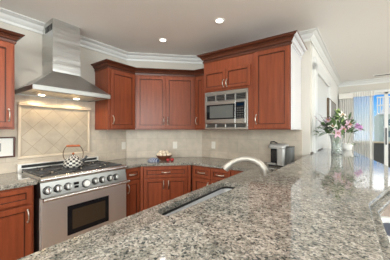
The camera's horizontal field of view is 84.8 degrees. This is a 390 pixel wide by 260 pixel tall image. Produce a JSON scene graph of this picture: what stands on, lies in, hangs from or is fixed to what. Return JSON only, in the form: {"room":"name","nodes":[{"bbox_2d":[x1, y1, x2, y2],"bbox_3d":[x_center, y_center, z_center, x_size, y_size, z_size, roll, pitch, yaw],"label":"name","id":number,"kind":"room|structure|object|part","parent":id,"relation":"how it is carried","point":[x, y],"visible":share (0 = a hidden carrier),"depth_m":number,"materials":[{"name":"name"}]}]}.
{"room":"kitchen","nodes":[
{"label":"kitchen","id":0,"kind":"room"},
{"bbox_2d":[0,22,125,173],"bbox_3d":[-3.018,0.065,0.992,0.150,2.610,6.260,0,0,36],"label":"wall","id":1,"kind":"structure","parent":0,"point":[28,50],"depth_m":2.45,"materials":[{"name":"grey paint"}]},
{"bbox_2d":[0,28,24,129],"bbox_3d":[-2.032,-0.464,1.884,0.395,0.918,0.761,0,0,36],"label":"upper cabinet","id":2,"kind":"object","parent":1,"relation":"attached to","point":[8,39],"visible":1,"depth_m":2.00,"materials":[{"name":"brown wood"}]},
{"bbox_3d":[-1.833,-0.420,1.918,0.020,0.793,0.300,0,0,36],"label":"door","id":3,"kind":"part","parent":2,"relation":"part of","materials":[{"name":"brown wood"}]},
{"bbox_3d":[-2.032,-0.878,1.884,0.395,0.090,0.761,0,0,36],"label":"crown","id":4,"kind":"part","parent":2,"relation":"part of","materials":[{"name":"brown wood"}]},
{"bbox_2d":[17,102,90,159],"bbox_3d":[-1.691,0.009,2.646,0.046,0.629,0.801,0,0,36],"label":"trim","id":5,"kind":"structure","parent":1,"relation":"attached to","point":[19,104],"depth_m":2.48,"materials":[{"name":"beige tile"}]},
{"bbox_2d":[21,106,87,156],"bbox_3d":[-1.708,0.013,2.658,0.013,0.565,0.745,0,0,36],"label":"tile panel","id":6,"kind":"object","parent":1,"relation":"attached to","point":[44,131],"visible":0.93,"depth_m":2.60,"materials":[{"name":"beige tile"}]},
{"bbox_2d":[15,18,110,101],"bbox_3d":[-1.503,-0.812,2.478,0.555,0.854,0.802,0,0,36],"label":"range hood","id":7,"kind":"object","parent":1,"relation":"attached to","point":[60,78],"visible":0.94,"depth_m":2.42,"materials":[{"name":"silver metal"}]},
{"bbox_2d":[0,95,126,173],"bbox_3d":[-2.043,0.013,2.200,0.008,0.886,3.160,0,0,36],"label":"wall tile","id":8,"kind":"structure","parent":1,"relation":"attached to","point":[105,144],"depth_m":2.98,"materials":[{"name":"beige tile"}]},
{"bbox_2d":[0,137,15,157],"bbox_3d":[-2.067,0.181,2.139,0.024,0.218,0.420,0,0,36],"label":"framed print","id":9,"kind":"object","parent":8,"relation":"attached to","point":[7,144],"visible":1,"depth_m":2.26,"materials":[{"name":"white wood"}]},
{"bbox_2d":[0,7,127,60],"bbox_3d":[-2.890,-1.185,0.961,0.094,0.110,6.160,0,0,36],"label":"trim","id":10,"kind":"structure","parent":1,"relation":"attached to","point":[6,16],"depth_m":2.47,"materials":[{"name":"white wood"}]},
{"bbox_2d":[91,59,135,129],"bbox_3d":[-1.159,-0.464,3.087,0.396,0.918,0.506,0,0,36],"label":"upper cabinet","id":11,"kind":"object","parent":1,"relation":"attached to","point":[117,79],"visible":0.98,"depth_m":2.98,"materials":[{"name":"brown wood"}]},
{"bbox_3d":[-1.159,-0.878,3.087,0.395,0.090,0.506,0,0,36],"label":"crown","id":12,"kind":"part","parent":11,"relation":"part of","materials":[{"name":"brown wood"}]},
{"bbox_3d":[-1.021,-0.420,3.037,0.020,0.793,0.395,0,0,36],"label":"door","id":13,"kind":"part","parent":11,"relation":"part of","materials":[{"name":"brown wood"}]},
{"bbox_2d":[126,61,201,191],"bbox_3d":[-0.513,0.065,3.684,1.040,2.610,1.040,0,0,36],"label":"wall","id":14,"kind":"structure","parent":0,"point":[138,64],"depth_m":3.58,"materials":[{"name":"grey paint"}]},
{"bbox_2d":[127,52,201,63],"bbox_3d":[-0.489,-1.185,3.533,1.259,0.110,0.094,0,0,-9],"label":"trim","id":15,"kind":"structure","parent":14,"relation":"attached to","point":[131,56],"depth_m":3.54,"materials":[{"name":"white wood"}]},
{"bbox_2d":[127,130,201,157],"bbox_3d":[-0.496,0.227,3.576,1.259,0.458,0.008,0,0,-9],"label":"tile","id":16,"kind":"structure","parent":14,"relation":"attached to","point":[140,143],"depth_m":3.57,"materials":[{"name":"beige tile"}]},
{"bbox_2d":[135,68,194,129],"bbox_3d":[-0.468,-0.464,3.400,1.379,0.918,0.362,0,0,-9],"label":"upper cabinet","id":17,"kind":"object","parent":14,"relation":"attached to","point":[164,98],"visible":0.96,"depth_m":3.27,"materials":[{"name":"brown wood"}]},
{"bbox_3d":[-0.664,-0.420,3.242,0.433,0.793,0.020,0,0,-9],"label":"door","id":18,"kind":"part","parent":17,"relation":"part of","materials":[{"name":"brown wood"}]},
{"bbox_3d":[-0.445,-0.878,3.254,0.919,0.090,0.066,0,0,-9],"label":"crown","id":19,"kind":"part","parent":17,"relation":"part of","materials":[{"name":"brown wood"}]},
{"bbox_3d":[-0.233,-0.420,3.311,0.433,0.793,0.020,0,0,-9],"label":"door","id":20,"kind":"part","parent":17,"relation":"part of","materials":[{"name":"brown wood"}]},
{"bbox_2d":[0,0,389,81],"bbox_3d":[1.444,-1.290,0.713,7.700,0.100,11.050,0,0,36],"label":"ceiling","id":21,"kind":"structure","parent":0,"point":[355,34],"depth_m":2.44,"materials":[{"name":"white paint"}]},
{"bbox_2d":[214,18,224,23],"bbox_3d":[0.278,-1.236,2.418,0.124,0.008,0.124,0,0,36],"label":"recessed light","id":22,"kind":"object","parent":21,"relation":"in","point":[217,20],"visible":1,"depth_m":2.41,"materials":[{"name":"white plastic"}]},
{"bbox_2d":[202,41,311,158],"bbox_3d":[0.837,0.065,3.254,1.650,2.610,0.150,0,0,36],"label":"wall","id":23,"kind":"structure","parent":0,"point":[306,61],"depth_m":2.74,"materials":[{"name":"grey paint"}]},
{"bbox_2d":[194,68,203,129],"bbox_3d":[0.212,-0.464,3.369,0.325,0.918,0.394,0,0,36],"label":"upper cabinet","id":24,"kind":"object","parent":23,"relation":"attached to","point":[199,73],"visible":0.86,"depth_m":3.30,"materials":[{"name":"brown wood"}]},
{"bbox_3d":[0.116,-0.878,3.236,0.325,0.090,0.066,0,0,36],"label":"crown","id":25,"kind":"part","parent":24,"relation":"part of","materials":[{"name":"brown wood"}]},
{"bbox_2d":[196,42,252,129],"bbox_3d":[0.526,-0.517,2.981,0.780,1.024,0.655,0,0,36],"label":"upper cabinet","id":26,"kind":"object","parent":23,"relation":"attached to","point":[230,68],"visible":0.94,"depth_m":2.71,"materials":[{"name":"brown wood"}]},
{"bbox_3d":[0.261,-0.665,2.850,0.323,0.253,0.020,0,0,36],"label":"door","id":27,"kind":"part","parent":26,"relation":"part of","materials":[{"name":"brown wood"}]},
{"bbox_3d":[0.525,-0.975,2.982,0.778,0.108,0.655,0,0,36],"label":"crown","id":28,"kind":"part","parent":26,"relation":"part of","materials":[{"name":"brown wood"}]},
{"bbox_2d":[205,88,247,128],"bbox_3d":[0.519,-0.256,2.933,0.616,0.498,0.484,0,0,36],"label":"microwave oven","id":29,"kind":"object","parent":26,"relation":"in","point":[228,109],"visible":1,"depth_m":2.73,"materials":[{"name":"grey metal"}]},
{"bbox_3d":[0.334,-0.231,2.790,0.429,0.292,0.028,0,0,36],"label":"door","id":30,"kind":"part","parent":29,"relation":"part of","materials":[{"name":"silver metal"}]},
{"bbox_3d":[0.562,-0.231,2.625,0.129,0.292,0.028,0,0,36],"label":"control panel","id":31,"kind":"part","parent":29,"relation":"part of","materials":[{"name":"silver metal"}]},
{"bbox_3d":[0.530,-0.665,2.655,0.332,0.253,0.020,0,0,36],"label":"door","id":32,"kind":"part","parent":26,"relation":"part of","materials":[{"name":"brown wood"}]},
{"bbox_2d":[202,130,301,161],"bbox_3d":[0.754,0.227,3.217,1.560,0.458,0.008,0,0,36],"label":"wall tile","id":33,"kind":"structure","parent":23,"relation":"attached to","point":[229,144],"depth_m":3.19,"materials":[{"name":"beige tile"}]},
{"bbox_2d":[202,28,316,63],"bbox_3d":[0.801,-1.185,3.129,1.740,0.110,0.094,0,0,36],"label":"trim","id":34,"kind":"structure","parent":23,"relation":"attached to","point":[306,35],"depth_m":2.69,"materials":[{"name":"white wood"}]},
{"bbox_2d":[251,30,306,129],"bbox_3d":[1.042,-0.517,2.607,0.499,1.024,0.655,0,0,36],"label":"upper cabinet","id":35,"kind":"object","parent":23,"relation":"attached to","point":[277,58],"visible":1,"depth_m":2.41,"materials":[{"name":"brown wood"}]},
{"bbox_3d":[0.861,-0.467,2.415,0.389,0.898,0.020,0,0,36],"label":"door","id":36,"kind":"part","parent":35,"relation":"part of","materials":[{"name":"brown wood"}]},
{"bbox_3d":[0.872,-0.975,2.373,0.499,0.108,0.076,0,0,36],"label":"crown","id":37,"kind":"part","parent":35,"relation":"part of","materials":[{"name":"brown wood"}]},
{"bbox_3d":[1.204,-0.463,2.533,0.005,0.916,0.576,0,0,36],"label":"panel","id":38,"kind":"part","parent":35,"relation":"part of","materials":[{"name":"white"}]},
{"bbox_2d":[312,45,337,153],"bbox_3d":[2.614,0.065,4.281,0.300,2.610,3.600,0,0,36],"label":"wall partition","id":39,"kind":"structure","parent":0,"point":[334,88],"depth_m":3.99,"materials":[{"name":"white paint"}]},
{"bbox_2d":[313,57,330,152],"bbox_3d":[2.095,0.200,3.482,0.035,2.340,1.680,0,0,38],"label":"trim","id":40,"kind":"structure","parent":39,"relation":"attached to","point":[318,70],"depth_m":2.87,"materials":[{"name":"white wood"}]},
{"bbox_2d":[318,76,327,150],"bbox_3d":[2.084,0.280,3.491,0.006,2.160,1.320,0,0,38],"label":"door","id":41,"kind":"structure","parent":39,"relation":"in","point":[322,88],"depth_m":3.47,"materials":[{"name":"grey paint"}]},
{"bbox_2d":[310,28,341,86],"bbox_3d":[2.635,-1.185,4.115,0.094,0.110,3.844,0,0,38],"label":"trim","id":42,"kind":"structure","parent":39,"relation":"attached to","point":[317,41],"depth_m":3.39,"materials":[{"name":"white wood"}]},
{"bbox_2d":[327,98,335,120],"bbox_3d":[2.796,-0.398,4.363,0.035,0.375,1.256,0,0,38],"label":"wall picture","id":43,"kind":"object","parent":39,"relation":"attached to","point":[333,105],"visible":0.6,"depth_m":4.20,"materials":[{"name":"brown"}]},
{"bbox_2d":[338,82,389,137],"bbox_3d":[5.657,0.065,4.388,5.200,2.610,0.150,0,0,36],"label":"wall","id":44,"kind":"structure","parent":0,"point":[341,90],"depth_m":5.35,"materials":[{"name":"grey paint"}]},
{"bbox_2d":[339,91,373,99],"bbox_3d":[4.026,-0.860,5.345,0.705,0.140,0.200,0,0,36],"label":"valance","id":45,"kind":"object","parent":44,"relation":"attached to","point":[369,93],"visible":1,"depth_m":5.30,"materials":[{"name":"white fabric"}]},
{"bbox_2d":[339,99,351,144],"bbox_3d":[3.867,0.255,5.476,0.275,2.170,0.042,0,0,36],"label":"curtain","id":46,"kind":"object","parent":45,"relation":"hanging from","point":[345,105],"visible":0.2,"depth_m":5.47,"materials":[{"name":"white fabric"}]},
{"bbox_2d":[339,77,389,86],"bbox_3d":[5.687,-1.185,4.216,4.750,0.110,0.094,0,0,36],"label":"trim","id":47,"kind":"structure","parent":44,"relation":"attached to","point":[385,79],"depth_m":5.29,"materials":[{"name":"white"}]},
{"bbox_2d":[350,89,389,92],"bbox_3d":[5.089,-0.935,4.678,2.740,0.070,0.050,0,0,36],"label":"trim","id":48,"kind":"structure","parent":44,"relation":"attached to","point":[381,90],"depth_m":5.14,"materials":[{"name":"white"}]},
{"bbox_2d":[352,92,389,165],"bbox_3d":[5.117,0.225,4.716,2.712,2.302,0.095,0,0,36],"label":"door","id":49,"kind":"structure","parent":44,"relation":"in","point":[384,93],"depth_m":5.11,"materials":[{"name":"white"}]},
{"bbox_3d":[4.552,0.150,5.083,0.029,0.400,0.025,0,0,36],"label":"handle","id":50,"kind":"part","parent":49,"relation":"part of","materials":[{"name":"grey metal"}]},
{"bbox_2d":[380,206,389,216],"bbox_3d":[1.444,1.420,0.713,7.700,0.100,11.050,0,0,36],"label":"floor","id":51,"kind":"structure","parent":0,"point":[386,212],"depth_m":3.50,"materials":[{"name":"beige tile"}]},
{"bbox_2d":[0,185,33,259],"bbox_3d":[-1.893,0.932,1.822,0.686,0.876,0.685,0,0,36],"label":"base cabinet","id":52,"kind":"object","parent":51,"relation":"on","point":[16,204],"visible":0.98,"depth_m":1.82,"materials":[{"name":"brown wood"}]},
{"bbox_3d":[-1.652,0.580,1.647,0.020,0.139,0.645,0,0,36],"label":"drawer","id":53,"kind":"part","parent":52,"relation":"part of","materials":[{"name":"brown wood"}]},
{"bbox_2d":[0,172,36,190],"bbox_3d":[-2.079,0.475,1.588,0.651,0.038,1.328,0,0,36],"label":"countertop","id":54,"kind":"structure","parent":52,"relation":"on","point":[12,180],"depth_m":1.91,"materials":[{"name":"stone"}]},
{"bbox_2d":[16,156,129,252],"bbox_3d":[-1.369,0.871,2.468,0.766,0.998,0.910,0,0,36],"label":"gas range","id":55,"kind":"object","parent":51,"relation":"on","point":[69,203],"visible":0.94,"depth_m":2.20,"materials":[{"name":"silver metal"}]},
{"bbox_2d":[19,164,105,180],"bbox_3d":[-1.395,0.471,2.487,0.580,0.012,0.886,0,0,36],"label":"cooktop","id":56,"kind":"object","parent":55,"relation":"in","point":[21,172],"depth_m":2.23,"materials":[{"name":"silver metal"}]},
{"bbox_2d":[63,145,87,167],"bbox_3d":[-1.395,0.295,2.457,0.214,0.253,0.214,0,0,21],"label":"tea kettle","id":57,"kind":"object","parent":55,"relation":"on","point":[73,161],"visible":1,"depth_m":2.41,"materials":[{"name":"ceramic"}]},
{"bbox_3d":[-1.139,0.550,2.301,0.062,0.144,0.910,0,0,36],"label":"control panel","id":58,"kind":"part","parent":55,"relation":"part of","materials":[{"name":"silver metal"}]},
{"bbox_3d":[-1.134,0.458,2.297,0.052,0.051,0.910,0,0,36],"label":"rail","id":59,"kind":"part","parent":55,"relation":"part of","materials":[{"name":"silver metal"}]},
{"bbox_2d":[40,179,129,249],"bbox_3d":[-1.103,0.853,2.275,0.110,0.664,0.910,0,0,36],"label":"oven","id":60,"kind":"object","parent":55,"relation":"in","point":[69,209],"depth_m":2.17,"materials":[{"name":"silver metal"}]},
{"bbox_2d":[126,167,139,216],"bbox_3d":[-1.058,0.932,2.971,0.686,0.876,0.245,0,0,36],"label":"base cabinet","id":61,"kind":"object","parent":51,"relation":"on","point":[132,174],"visible":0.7,"depth_m":2.80,"materials":[{"name":"brown wood"}]},
{"bbox_3d":[-0.817,0.580,2.799,0.020,0.139,0.220,0,0,36],"label":"drawer","id":62,"kind":"part","parent":61,"relation":"part of","materials":[{"name":"brown wood"}]},
{"bbox_2d":[140,165,190,211],"bbox_3d":[-0.445,0.932,3.229,0.700,0.876,0.656,0,0,-9],"label":"base cabinet","id":63,"kind":"object","parent":51,"relation":"on","point":[158,184],"visible":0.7,"depth_m":2.94,"materials":[{"name":"brown wood"}]},
{"bbox_3d":[-0.547,0.950,2.927,0.292,0.573,0.020,0,0,-9],"label":"door","id":64,"kind":"part","parent":63,"relation":"part of","materials":[{"name":"brown wood"}]},
{"bbox_3d":[-0.400,0.580,2.950,0.590,0.139,0.020,0,0,-9],"label":"drawer","id":65,"kind":"part","parent":63,"relation":"part of","materials":[{"name":"brown wood"}]},
{"bbox_3d":[-0.253,0.950,2.974,0.292,0.573,0.020,0,0,-9],"label":"door","id":66,"kind":"part","parent":63,"relation":"part of","materials":[{"name":"brown wood"}]},
{"bbox_2d":[192,165,243,190],"bbox_3d":[0.464,0.932,2.996,0.850,0.876,0.656,0,0,36],"label":"base cabinet","id":67,"kind":"object","parent":51,"relation":"on","point":[202,176],"visible":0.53,"depth_m":2.86,"materials":[{"name":"brown wood"}]},
{"bbox_3d":[0.092,0.580,2.917,0.282,0.139,0.020,0,0,36],"label":"drawer","id":68,"kind":"part","parent":67,"relation":"part of","materials":[{"name":"brown wood"}]},
{"bbox_3d":[0.092,0.950,2.917,0.282,0.573,0.020,0,0,36],"label":"door","id":69,"kind":"part","parent":67,"relation":"part of","materials":[{"name":"brown wood"}]},
{"bbox_3d":[0.326,0.580,2.747,0.280,0.139,0.020,0,0,36],"label":"drawer","id":70,"kind":"part","parent":67,"relation":"part of","materials":[{"name":"brown wood"}]},
{"bbox_2d":[381,216,389,241],"bbox_3d":[1.395,0.875,1.286,0.497,0.993,0.450,0,0,36],"label":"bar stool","id":71,"kind":"object","parent":51,"relation":"on","point":[385,219],"visible":0.2,"depth_m":1.49,"materials":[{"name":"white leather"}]},
{"bbox_3d":[1.376,0.686,1.300,0.344,0.057,0.344,0,0,36],"label":"seat","id":72,"kind":"part","parent":71,"relation":"part of","materials":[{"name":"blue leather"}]},
{"bbox_3d":[-0.016,0.932,1.186,0.430,0.876,2.900,0,0,36],"label":"cabinet","id":73,"kind":"object","parent":51,"relation":"on","visible":0},
{"bbox_2d":[17,157,281,259],"bbox_3d":[-0.640,0.475,1.973,2.529,0.038,3.641,0,0,36],"label":"countertop","id":74,"kind":"structure","parent":73,"relation":"on","point":[71,248],"depth_m":1.23,"materials":[{"name":"stone"}]},
{"bbox_2d":[147,157,159,161],"bbox_3d":[-0.605,0.427,3.111,0.175,0.058,0.106,0,0,-9],"label":"folded cloth","id":75,"kind":"object","parent":74,"relation":"on","point":[153,159],"visible":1,"depth_m":3.08,"materials":[{"name":"blue fabric"}]},
{"bbox_2d":[156,155,171,160],"bbox_3d":[-0.465,0.417,3.220,0.248,0.078,0.248,0,0,36],"label":"bowl","id":76,"kind":"object","parent":74,"relation":"on","point":[162,158],"visible":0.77,"depth_m":3.14,"materials":[{"name":"brown wood"}]},
{"bbox_2d":[161,187,234,215],"bbox_3d":[0.169,0.600,1.428,0.399,0.211,0.864,0,0,36],"label":"sink","id":77,"kind":"object","parent":74,"relation":"in","point":[221,190],"visible":0.13,"depth_m":1.57,"materials":[{"name":"silver metal"}]},
{"bbox_2d":[222,156,268,176],"bbox_3d":[0.454,0.339,1.888,0.422,0.233,0.121,0,0,18],"label":"kitchen faucet","id":78,"kind":"object","parent":74,"relation":"on","point":[264,170],"visible":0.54,"depth_m":1.84,"materials":[{"name":"silver metal"}]},
{"bbox_2d":[267,141,294,166],"bbox_3d":[1.084,0.299,2.701,0.304,0.313,0.184,0,0,42],"label":"coffee machine","id":79,"kind":"object","parent":74,"relation":"on","point":[282,154],"visible":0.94,"depth_m":2.62,"materials":[{"name":"grey metal"}]},
{"bbox_3d":[1.172,0.326,2.625,0.068,0.230,0.145,0,0,42],"label":"water tank","id":80,"kind":"part","parent":79,"relation":"part of","materials":[{"name":"plastic"}]},
{"bbox_3d":[5.955,1.480,5.223,5.500,0.180,1.550,0,0,36],"label":"floor","id":81,"kind":"structure","parent":0,"visible":0},
{"bbox_2d":[354,141,389,166],"bbox_3d":[6.362,0.865,5.699,5.400,1.050,0.160,0,0,36],"label":"parapet","id":82,"kind":"object","parent":81,"relation":"on","point":[361,147],"visible":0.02,"depth_m":6.37,"materials":[{"name":"grey painted plaster"}]},
{"bbox_3d":[6.362,0.365,5.699,5.400,0.050,0.160,0,0,36],"label":"rail","id":83,"kind":"part","parent":82,"relation":"part of","materials":[{"name":"beige"}]},
{"bbox_3d":[0.438,0.861,1.254,0.165,1.018,3.545,0,0,36],"label":"wall","id":84,"kind":"structure","parent":0,"visible":0},
{"bbox_2d":[70,148,389,259],"bbox_3d":[1.023,0.328,1.560,0.781,0.048,4.763,0,0,38],"label":"countertop","id":85,"kind":"structure","parent":84,"relation":"on","point":[321,205],"depth_m":0.69,"materials":[{"name":"stone"}]},
{"bbox_2d":[329,135,343,154],"bbox_3d":[1.794,0.181,2.701,0.172,0.245,0.172,0,0,36],"label":"glass vase","id":86,"kind":"object","parent":85,"relation":"on","point":[342,137],"visible":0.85,"depth_m":2.69,"materials":[{"name":"clear glass"}]},
{"bbox_2d":[313,108,365,152],"bbox_3d":[1.790,0.008,2.690,0.586,0.554,0.325,0,0,-10],"label":"lily bouquet","id":87,"kind":"object","parent":86,"relation":"in","point":[346,125],"visible":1,"depth_m":2.65,"materials":[{"name":"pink plant"}]},
{"bbox_2d":[333,143,339,149],"bbox_3d":[2.134,0.234,3.220,0.120,0.140,0.118,0,0,36],"label":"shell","id":88,"kind":"object","parent":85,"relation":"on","point":[334,144],"visible":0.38,"depth_m":3.19,"materials":[{"name":"white"}]},
{"bbox_2d":[340,123,362,149],"bbox_3d":[2.345,0.097,3.238,0.335,0.414,0.296,0,0,36],"label":"potted orchid","id":89,"kind":"object","parent":85,"relation":"on","point":[346,146],"visible":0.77,"depth_m":3.25,"materials":[{"name":"white ceramic"}]},
{"bbox_3d":[2.333,0.254,3.274,0.164,0.100,0.164,0,0,36],"label":"pot","id":90,"kind":"part","parent":89,"relation":"part of","materials":[{"name":"white ceramic"}]},
{"label":"outside","id":91,"kind":"structure","parent":0,"visible":0},
{"bbox_3d":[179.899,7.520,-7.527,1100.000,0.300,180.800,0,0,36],"label":"ground","id":92,"kind":"structure","parent":91,"visible":0},
{"bbox_2d":[374,96,389,141],"bbox_3d":[48.556,0.195,46.370,14.800,14.650,12.900,0,0,36],"label":"apartment tower","id":93,"kind":"structure","parent":92,"relation":"on","point":[379,118],"depth_m":45.75,"materials":[{"name":"grey paint"}]},
{"bbox_3d":[47.711,-5.230,46.056,13.800,3.800,10.400,0,0,36],"label":"lattice crown","id":94,"kind":"part","parent":93,"relation":"part of","materials":[{"name":"grey paint"}]},
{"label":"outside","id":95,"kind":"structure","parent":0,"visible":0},
{"bbox_2d":[354,131,373,140],"bbox_3d":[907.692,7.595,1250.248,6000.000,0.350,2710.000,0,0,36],"label":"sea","id":96,"kind":"structure","parent":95,"point":[361,135],"depth_m":288.02,"materials":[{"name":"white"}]}
]}

